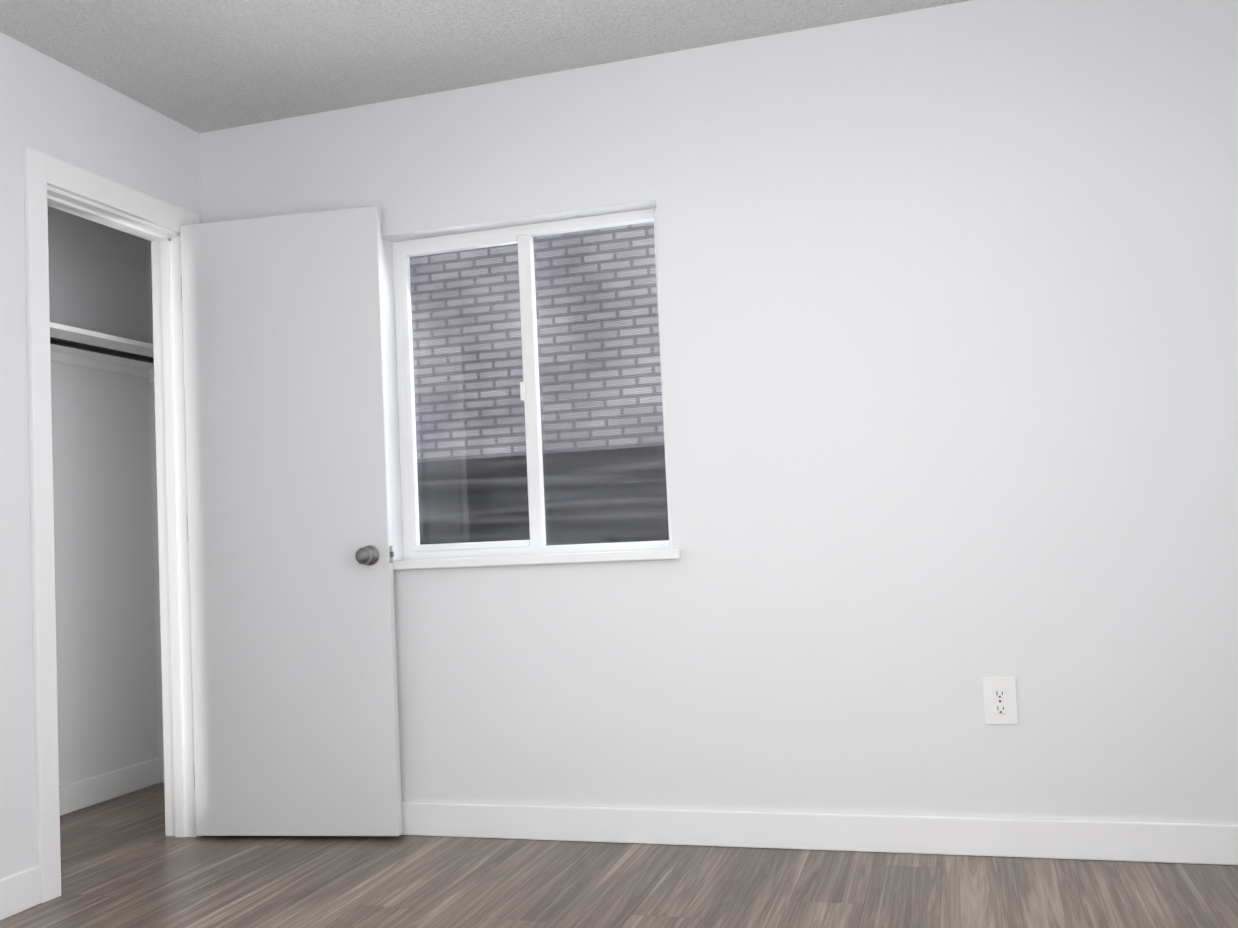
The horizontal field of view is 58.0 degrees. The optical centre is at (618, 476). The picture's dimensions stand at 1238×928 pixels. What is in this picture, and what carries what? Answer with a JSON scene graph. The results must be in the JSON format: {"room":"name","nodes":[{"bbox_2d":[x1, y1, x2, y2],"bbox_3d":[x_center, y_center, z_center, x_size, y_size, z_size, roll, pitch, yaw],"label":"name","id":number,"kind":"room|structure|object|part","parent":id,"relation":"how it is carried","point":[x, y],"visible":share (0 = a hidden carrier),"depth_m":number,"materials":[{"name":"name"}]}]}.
{"room":"empty bedroom","nodes":[
{"label":"empty bedroom","id":0,"kind":"room"},
{"bbox_2d":[0,32,201,878],"bbox_3d":[-1.957,-0.059,2.387,0.115,2.440,4.470,-4,-3,17],"label":"wall","id":1,"kind":"structure","parent":0,"point":[50,106],"depth_m":3.15,"materials":[{"name":"white paint"}]},
{"bbox_2d":[0,866,40,920],"bbox_3d":[-1.758,1.113,2.587,0.013,0.105,1.057,-4,-3,17],"label":"baseboard","id":2,"kind":"structure","parent":1,"relation":"attached to","point":[19,892],"depth_m":3.02,"materials":[{"name":"white wood"}]},
{"bbox_2d":[24,147,198,903],"bbox_3d":[-1.605,0.137,3.526,0.148,2.133,0.757,-4,-3,17],"label":"door frame","id":3,"kind":"structure","parent":1,"relation":"attached to","point":[42,171],"depth_m":3.57,"materials":[{"name":"white wood"}]},
{"bbox_2d":[181,285,194,787],"bbox_3d":[-1.452,0.178,3.783,0.011,1.730,0.042,-3,-3,10],"label":"closet door hinges","id":4,"kind":"object","parent":1,"relation":"attached to","point":[187,516],"visible":0.08,"depth_m":3.76,"materials":[{"name":"grey metal"}]},
{"bbox_2d":[180,206,402,835],"bbox_3d":[-1.106,0.149,3.681,0.711,2.055,0.103,-3,-3,10],"label":"closet door","id":5,"kind":"structure","parent":4,"relation":"attached to","point":[294,673],"depth_m":3.69,"materials":[{"name":"white paint"}]},
{"bbox_3d":[-0.818,0.257,3.607,0.066,0.066,0.068,-3,-3,10],"label":"knob","id":6,"kind":"part","parent":5,"relation":"part of","materials":[{"name":"grey metal"}]},
{"bbox_2d":[389,546,393,562],"bbox_3d":[-0.740,0.255,3.645,0.010,0.056,0.025,-3,-3,10],"label":"door latch","id":7,"kind":"object","parent":5,"relation":"attached to","point":[391,553],"depth_m":3.64,"materials":[{"name":"grey metal"}]},
{"bbox_2d":[47,205,163,786],"bbox_3d":[-2.249,-0.019,2.891,0.735,2.440,3.870,-4,-3,17],"label":"wall","id":8,"kind":"structure","parent":0,"point":[108,652],"depth_m":4.45,"materials":[{"name":"white paint"}]},
{"bbox_2d":[50,322,153,383],"bbox_3d":[-2.109,-0.476,3.780,0.350,0.079,1.920,-4,-3,17],"label":"closet shelf","id":9,"kind":"object","parent":8,"relation":"attached to","point":[71,345],"visible":0.5,"depth_m":4.23,"materials":[{"name":"white painted wood"},{"name":"metal"}]},
{"bbox_2d":[59,757,160,815],"bbox_3d":[-2.445,1.161,2.905,0.013,0.105,3.670,-4,-3,17],"label":"baseboard","id":10,"kind":"structure","parent":8,"relation":"attached to","point":[81,794],"depth_m":4.37,"materials":[{"name":"white wood"}]},
{"bbox_2d":[0,0,970,132],"bbox_3d":[-0.458,-1.432,1.988,4.942,0.120,4.770,-4,-3,17],"label":"ceiling","id":11,"kind":"structure","parent":0,"point":[201,66],"depth_m":3.32,"materials":[{"name":"white paint"}]},
{"bbox_2d":[0,783,1237,927],"bbox_3d":[-0.340,1.122,1.857,4.942,0.120,4.770,-4,-3,17],"label":"floor","id":12,"kind":"structure","parent":0,"point":[126,862],"depth_m":3.01,"materials":[{"name":"wood"}]},
{"bbox_2d":[200,0,1237,824],"bbox_3d":[0.518,-0.120,3.417,4.042,2.440,0.160,-4,-3,17],"label":"wall","id":13,"kind":"structure","parent":0,"point":[948,294],"depth_m":3.26,"materials":[{"name":"white paint"}]},
{"bbox_2d":[392,208,672,559],"bbox_3d":[-0.289,-0.285,3.690,0.960,1.095,0.062,-4,-3,17],"label":"window","id":14,"kind":"structure","parent":13,"relation":"in","point":[522,236],"depth_m":3.70,"materials":[{"name":"white plastic"}]},
{"bbox_2d":[409,222,668,544],"bbox_3d":[-0.282,-0.284,3.715,0.896,1.031,0.002,-4,-3,17],"label":"window glass","id":15,"kind":"object","parent":14,"relation":"attached to","point":[489,392],"depth_m":3.70,"materials":[{"name":"clear glass"}]},
{"bbox_2d":[393,549,680,569],"bbox_3d":[-0.286,0.268,3.589,1.010,0.028,0.115,-4,-3,17],"label":"window sill","id":16,"kind":"structure","parent":13,"relation":"attached to","point":[548,559],"depth_m":3.52,"materials":[{"name":"white wood"}]},
{"bbox_2d":[401,802,1237,864],"bbox_3d":[0.475,1.046,3.294,3.892,0.105,0.017,-4,-3,17],"label":"baseboard","id":17,"kind":"structure","parent":13,"relation":"attached to","point":[1195,843],"depth_m":3.24,"materials":[{"name":"white wood"}]},
{"bbox_2d":[982,678,1017,724],"bbox_3d":[1.070,0.632,3.135,0.088,0.130,0.008,-4,-3,17],"label":"outlet","id":18,"kind":"object","parent":13,"relation":"attached to","point":[1008,715],"visible":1,"depth_m":3.13,"materials":[{"name":"white plastic"}]},
{"label":"outside","id":19,"kind":"structure","parent":0,"visible":0},
{"bbox_2d":[410,222,668,545],"bbox_3d":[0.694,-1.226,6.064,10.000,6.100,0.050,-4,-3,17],"label":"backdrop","id":20,"kind":"structure","parent":19,"point":[470,408],"depth_m":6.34,"materials":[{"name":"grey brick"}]}
]}

